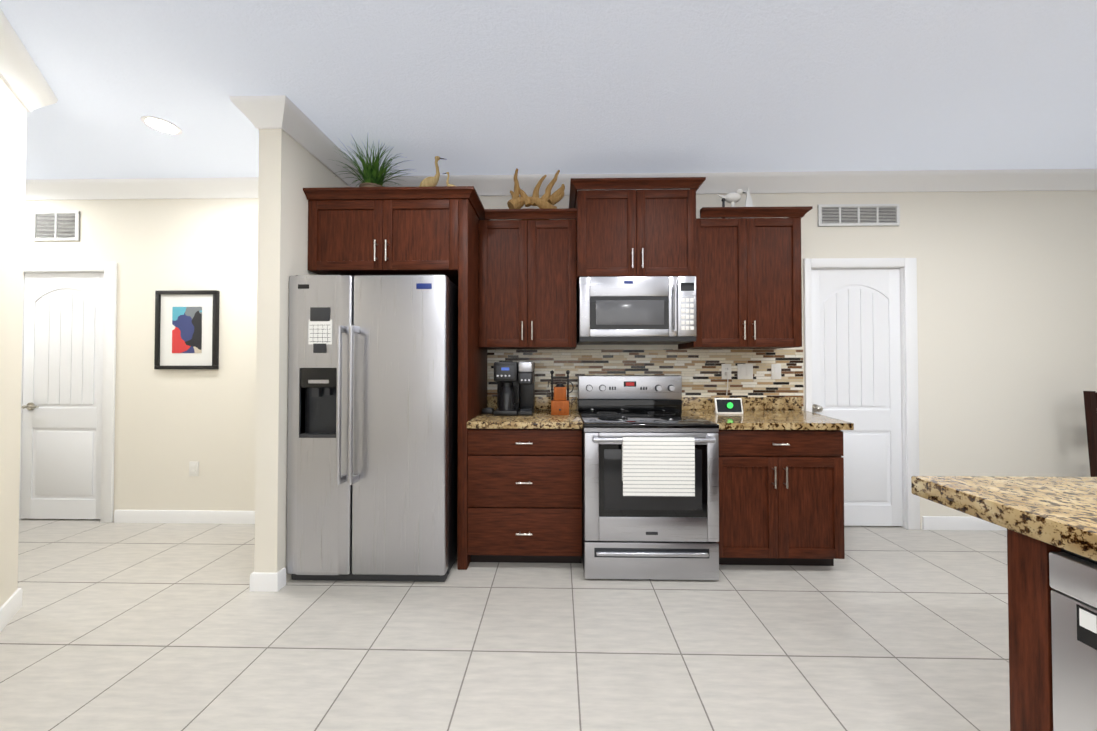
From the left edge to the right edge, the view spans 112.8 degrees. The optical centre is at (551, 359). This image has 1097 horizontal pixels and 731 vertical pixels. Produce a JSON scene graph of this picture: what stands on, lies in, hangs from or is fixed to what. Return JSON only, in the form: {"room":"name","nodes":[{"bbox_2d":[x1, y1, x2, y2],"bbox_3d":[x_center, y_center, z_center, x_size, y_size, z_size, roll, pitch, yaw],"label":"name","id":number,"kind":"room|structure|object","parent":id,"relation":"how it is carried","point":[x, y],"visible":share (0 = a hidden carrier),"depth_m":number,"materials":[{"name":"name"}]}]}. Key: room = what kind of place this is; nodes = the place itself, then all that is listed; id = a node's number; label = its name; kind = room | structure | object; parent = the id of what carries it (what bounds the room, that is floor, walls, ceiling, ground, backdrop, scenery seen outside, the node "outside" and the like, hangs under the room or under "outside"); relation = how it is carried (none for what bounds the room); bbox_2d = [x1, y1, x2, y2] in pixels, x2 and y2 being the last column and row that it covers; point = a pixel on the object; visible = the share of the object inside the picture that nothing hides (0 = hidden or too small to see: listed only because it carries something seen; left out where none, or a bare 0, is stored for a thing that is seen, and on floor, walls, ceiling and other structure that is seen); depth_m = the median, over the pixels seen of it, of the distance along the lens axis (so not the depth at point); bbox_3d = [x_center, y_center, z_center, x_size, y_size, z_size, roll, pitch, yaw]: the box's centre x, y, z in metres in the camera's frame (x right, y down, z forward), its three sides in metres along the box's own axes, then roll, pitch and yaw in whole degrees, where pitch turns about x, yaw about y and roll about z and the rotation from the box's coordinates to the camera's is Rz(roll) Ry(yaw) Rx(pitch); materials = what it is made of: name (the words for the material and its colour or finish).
{"room":"kitchen","nodes":[
{"label":"kitchen","id":0,"kind":"room"},
{"bbox_2d":[0,77,348,607],"bbox_3d":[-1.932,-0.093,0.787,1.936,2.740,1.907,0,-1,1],"label":"wall","id":1,"kind":"structure","parent":0,"point":[231,419],"depth_m":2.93,"materials":[{"name":"white paint"}]},
{"bbox_2d":[32,211,79,240],"bbox_3d":[-4.044,-1.093,2.970,0.382,0.244,0.012,0,-1,1],"label":"air vent","id":2,"kind":"object","parent":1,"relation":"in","point":[55,225],"visible":1,"depth_m":2.97,"materials":[{"name":"grey metal"}]},
{"bbox_2d":[19,262,116,522],"bbox_3d":[-3.982,0.258,3.001,0.902,2.096,0.153,0,-1,1],"label":"hall door","id":3,"kind":"structure","parent":1,"relation":"in","point":[67,437],"depth_m":2.98,"materials":[{"name":"white wood"}]},
{"bbox_2d":[0,588,278,631],"bbox_3d":[-1.877,1.229,0.879,1.852,0.098,1.950,0,-1,1],"label":"baseboard","id":4,"kind":"structure","parent":1,"relation":"attached to","point":[11,606],"depth_m":1.82,"materials":[{"name":"white wood"}]},
{"bbox_2d":[0,8,297,111],"bbox_3d":[-1.849,-1.399,0.914,1.909,0.124,1.950,0,-1,1],"label":"crown molding","id":5,"kind":"structure","parent":1,"relation":"attached to","point":[23,78],"depth_m":1.81,"materials":[{"name":"white"}]},
{"bbox_2d":[114,510,254,523],"bbox_3d":[-2.586,1.256,2.910,1.855,0.098,0.014,0,-1,1],"label":"baseboard","id":6,"kind":"structure","parent":1,"relation":"attached to","point":[120,516],"depth_m":2.91,"materials":[{"name":"white wood"}]},
{"bbox_2d":[25,172,347,199],"bbox_3d":[-4.326,-1.372,2.940,5.335,0.124,0.092,0,-1,1],"label":"crown molding","id":7,"kind":"structure","parent":1,"relation":"attached to","point":[213,187],"depth_m":2.91,"materials":[{"name":"white"}]},
{"bbox_2d":[154,290,219,368],"bbox_3d":[-2.933,-0.241,2.928,0.500,0.633,0.030,0,-1,1],"label":"framed picture","id":8,"kind":"object","parent":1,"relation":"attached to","point":[186,329],"visible":1,"depth_m":2.93,"materials":[{"name":"black"}]},
{"bbox_2d":[189,461,198,475],"bbox_3d":[-2.873,0.874,2.922,0.075,0.118,0.009,0,-1,1],"label":"outlet","id":9,"kind":"object","parent":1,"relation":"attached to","point":[193,468],"visible":1,"depth_m":2.92,"materials":[{"name":"white plastic"}]},
{"bbox_2d":[238,108,291,123],"bbox_3d":[-4.234,-1.384,2.007,5.557,0.124,0.096,0,-1,1],"label":"crown molding","id":10,"kind":"structure","parent":1,"relation":"attached to","point":[255,115],"depth_m":2.04,"materials":[{"name":"white"}]},
{"bbox_2d":[250,568,285,589],"bbox_3d":[-1.674,1.250,2.453,0.014,0.098,0.835,0,-1,1],"label":"baseboard","id":11,"kind":"structure","parent":1,"relation":"attached to","point":[258,580],"depth_m":2.03,"materials":[{"name":"white wood"}]},
{"bbox_2d":[0,518,1009,730],"bbox_3d":[-0.307,1.312,-0.354,13.900,0.100,7.050,0,-1,1],"label":"floor","id":12,"kind":"structure","parent":0,"point":[112,626],"depth_m":1.66,"materials":[{"name":"tile"}]},
{"bbox_2d":[286,274,457,581],"bbox_3d":[-1.069,0.400,2.443,0.927,1.798,0.830,0,-1,1],"label":"fridge","id":13,"kind":"object","parent":12,"relation":"on","point":[372,469],"visible":1,"depth_m":2.10,"materials":[{"name":"silver metal"}]},
{"bbox_2d":[468,429,581,562],"bbox_3d":[-0.162,0.863,2.541,0.710,0.873,0.664,0,-1,1],"label":"drawers","id":14,"kind":"object","parent":12,"relation":"on","point":[524,495],"visible":1,"depth_m":2.25,"materials":[{"name":"brown wood"}]},
{"bbox_2d":[467,409,582,428],"bbox_3d":[-0.161,0.405,2.552,0.712,0.040,0.654,0,-1,1],"label":"countertop","id":15,"kind":"structure","parent":14,"relation":"on","point":[541,419],"depth_m":2.26,"materials":[{"name":"stone"}]},
{"bbox_2d":[482,407,493,413],"bbox_3d":[-0.461,0.366,2.637,0.075,0.039,0.080,0,-1,1],"label":"charger","id":16,"kind":"object","parent":15,"relation":"on","point":[488,410],"visible":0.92,"depth_m":2.60,"materials":[{"name":"black plastic"}]},
{"bbox_2d":[494,361,534,415],"bbox_3d":[-0.265,0.197,2.613,0.268,0.375,0.244,0,-1,1],"label":"coffee maker","id":17,"kind":"object","parent":15,"relation":"on","point":[515,381],"visible":1,"depth_m":2.52,"materials":[{"name":"black plastic"}]},
{"bbox_2d":[548,370,573,414],"bbox_3d":[0.063,0.229,2.579,0.185,0.311,0.138,0,-1,1],"label":"knife block","id":18,"kind":"object","parent":15,"relation":"on","point":[559,403],"visible":1,"depth_m":2.54,"materials":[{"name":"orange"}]},
{"bbox_2d":[578,375,718,579],"bbox_3d":[0.589,0.706,2.447,0.788,1.185,0.789,0,-1,1],"label":"range","id":19,"kind":"object","parent":12,"relation":"on","point":[650,479],"visible":1,"depth_m":2.13,"materials":[{"name":"silver metal"}]},
{"bbox_2d":[716,430,844,565],"bbox_3d":[1.384,0.862,2.511,0.791,0.873,0.664,0,-1,1],"label":"base cabinet","id":20,"kind":"object","parent":12,"relation":"on","point":[781,497],"visible":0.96,"depth_m":2.22,"materials":[{"name":"brown wood"}]},
{"bbox_2d":[682,410,853,429],"bbox_3d":[1.468,0.405,2.520,0.963,0.040,0.654,0,-1,1],"label":"countertop","id":21,"kind":"structure","parent":20,"relation":"on","point":[776,420],"depth_m":2.30,"materials":[{"name":"stone"}]},
{"bbox_2d":[714,398,742,413],"bbox_3d":[1.275,0.331,2.640,0.195,0.112,0.077,0,-1,1],"label":"smart display","id":22,"kind":"object","parent":21,"relation":"on","point":[728,406],"visible":1,"depth_m":2.62,"materials":[{"name":"white plastic"}]},
{"bbox_2d":[911,476,1096,730],"bbox_3d":[2.177,0.804,-0.345,2.133,0.914,2.953,0,-1,1],"label":"kitchen island","id":23,"kind":"object","parent":12,"relation":"on","point":[1040,519],"depth_m":0.89,"materials":[{"name":"stone"}]},
{"bbox_2d":[1049,548,1096,730],"bbox_3d":[1.496,0.848,0.535,0.709,0.849,0.597,0,-1,1],"label":"dishwasher","id":24,"kind":"object","parent":12,"relation":"on","point":[1073,579],"visible":0.98,"depth_m":0.80,"materials":[{"name":"silver metal"}]},
{"bbox_2d":[1083,391,1096,476],"bbox_3d":[4.027,0.757,2.348,0.470,1.080,0.490,0,-1,1],"label":"dining chair","id":25,"kind":"object","parent":12,"relation":"on","point":[1090,401],"visible":0.9,"depth_m":2.57,"materials":[{"name":"brown wood"}]},
{"bbox_2d":[0,0,1096,178],"bbox_3d":[-0.307,-1.528,-0.317,13.900,0.100,7.050,0,-1,1],"label":"ceiling","id":26,"kind":"structure","parent":0,"point":[481,87],"depth_m":1.90,"materials":[{"name":"white paint"}]},
{"bbox_2d":[140,115,181,134],"bbox_3d":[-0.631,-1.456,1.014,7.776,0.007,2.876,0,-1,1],"label":"recessed light","id":27,"kind":"object","parent":26,"relation":"in","point":[161,125],"visible":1,"depth_m":2.23,"materials":[{"name":"white plastic"}]},
{"bbox_2d":[479,191,1096,528],"bbox_3d":[-0.240,-0.064,3.038,13.900,2.740,0.300,0,-1,1],"label":"wall","id":28,"kind":"structure","parent":0,"point":[1006,329],"depth_m":2.82,"materials":[{"name":"white paint"}]},
{"bbox_2d":[303,186,486,569],"bbox_3d":[-1.002,0.119,2.562,1.061,2.360,0.675,0,-1,1],"label":"upper cabinet","id":29,"kind":"object","parent":28,"relation":"attached to","point":[391,230],"visible":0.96,"depth_m":2.29,"materials":[{"name":"brown wood"}]},
{"bbox_2d":[328,134,413,186],"bbox_3d":[-1.186,-1.272,2.475,0.561,0.418,0.546,0,-1,1],"label":"potted plant","id":30,"kind":"object","parent":29,"relation":"on","point":[372,174],"visible":0.88,"depth_m":2.41,"materials":[{"name":"green plant"}]},
{"bbox_2d":[418,156,446,186],"bbox_3d":[-0.824,-1.222,2.465,0.231,0.318,0.066,0,-1,1],"label":"bird","id":31,"kind":"object","parent":29,"relation":"on","point":[429,181],"visible":0.75,"depth_m":2.45},
{"bbox_2d":[443,172,454,185],"bbox_3d":[-0.663,-1.158,2.421,0.136,0.188,0.039,0,-1,1],"label":"bird","id":32,"kind":"object","parent":29,"relation":"on","point":[447,181],"visible":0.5,"depth_m":2.42},
{"bbox_2d":[479,208,576,348],"bbox_3d":[-0.169,-0.567,2.705,0.691,0.958,0.375,0,-1,1],"label":"upper cabinet","id":33,"kind":"object","parent":28,"relation":"attached to","point":[527,284],"visible":1,"depth_m":2.57,"materials":[{"name":"brown wood"}]},
{"bbox_2d":[507,168,564,220],"bbox_3d":[-0.117,-1.185,2.660,0.425,0.387,0.135,0,-1,1],"label":"driftwood","id":34,"kind":"object","parent":33,"relation":"on","point":[547,200],"visible":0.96,"depth_m":2.65,"materials":[{"name":"brown wood"}]},
{"bbox_2d":[569,177,705,288],"bbox_3d":[0.582,-0.894,2.659,0.902,0.651,0.445,0,-1,1],"label":"upper cabinet","id":35,"kind":"object","parent":28,"relation":"attached to","point":[629,233],"visible":0.85,"depth_m":2.49,"materials":[{"name":"brown wood"}]},
{"bbox_2d":[577,276,695,344],"bbox_3d":[0.584,-0.343,2.635,0.785,0.439,0.461,0,-1,1],"label":"over-the-range microwave","id":36,"kind":"object","parent":35,"relation":"attached to","point":[645,310],"visible":1,"depth_m":2.46,"materials":[{"name":"silver metal"}]},
{"bbox_2d":[487,349,803,409],"bbox_3d":[0.724,0.152,2.855,2.469,0.472,0.022,0,-1,1],"label":"backsplash","id":37,"kind":"structure","parent":28,"relation":"attached to","point":[704,383],"depth_m":2.85,"materials":[{"name":"tile"}]},
{"bbox_2d":[722,364,730,394],"bbox_3d":[1.364,0.152,2.829,0.075,0.243,0.031,0,-1,1],"label":"outlet","id":38,"kind":"object","parent":37,"relation":"attached to","point":[726,368],"depth_m":2.84,"materials":[{"name":"white plastic"}]},
{"bbox_2d":[737,364,752,378],"bbox_3d":[1.509,0.089,2.837,0.118,0.118,0.011,0,-1,1],"label":"outlet","id":39,"kind":"object","parent":37,"relation":"attached to","point":[745,371],"depth_m":2.84,"materials":[{"name":"white plastic"}]},
{"bbox_2d":[771,364,780,378],"bbox_3d":[1.748,0.089,2.833,0.075,0.118,0.011,0,-1,1],"label":"outlet","id":40,"kind":"object","parent":37,"relation":"attached to","point":[775,368],"depth_m":2.83,"materials":[{"name":"white plastic"}]},
{"bbox_2d":[352,168,1096,195],"bbox_3d":[2.488,-1.374,2.805,8.035,0.124,0.092,0,-1,1],"label":"crown molding","id":41,"kind":"structure","parent":28,"relation":"attached to","point":[1085,179],"depth_m":2.81,"materials":[{"name":"white"}]},
{"bbox_2d":[678,206,812,348],"bbox_3d":[1.386,-0.567,2.674,0.795,0.958,0.375,0,-1,1],"label":"upper cabinet","id":42,"kind":"object","parent":28,"relation":"attached to","point":[748,281],"visible":1,"depth_m":2.54,"materials":[{"name":"brown wood"}]},
{"bbox_2d":[717,188,752,206],"bbox_3d":[1.331,-1.122,2.641,0.261,0.260,0.064,0,-1,1],"label":"figurines","id":43,"kind":"object","parent":42,"relation":"on","point":[732,198],"visible":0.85,"depth_m":2.63,"materials":[{"name":"white ceramic"}]},
{"bbox_2d":[818,204,899,226],"bbox_3d":[2.396,-1.131,2.843,0.620,0.170,0.012,0,-1,1],"label":"air vent","id":44,"kind":"object","parent":28,"relation":"in","point":[829,215],"visible":1,"depth_m":2.84,"materials":[{"name":"grey metal"}]},
{"bbox_2d":[803,258,919,529],"bbox_3d":[2.399,0.256,2.867,0.857,2.096,0.170,0,-1,1],"label":"pantry door","id":45,"kind":"structure","parent":28,"relation":"in","point":[860,348],"depth_m":2.85,"materials":[{"name":"white wood"}]},
{"bbox_2d":[922,516,1006,530],"bbox_3d":[4.681,1.254,2.766,3.650,0.098,0.014,0,-1,1],"label":"baseboard","id":46,"kind":"structure","parent":28,"relation":"attached to","point":[928,522],"depth_m":2.79,"materials":[{"name":"white wood"}]}
]}

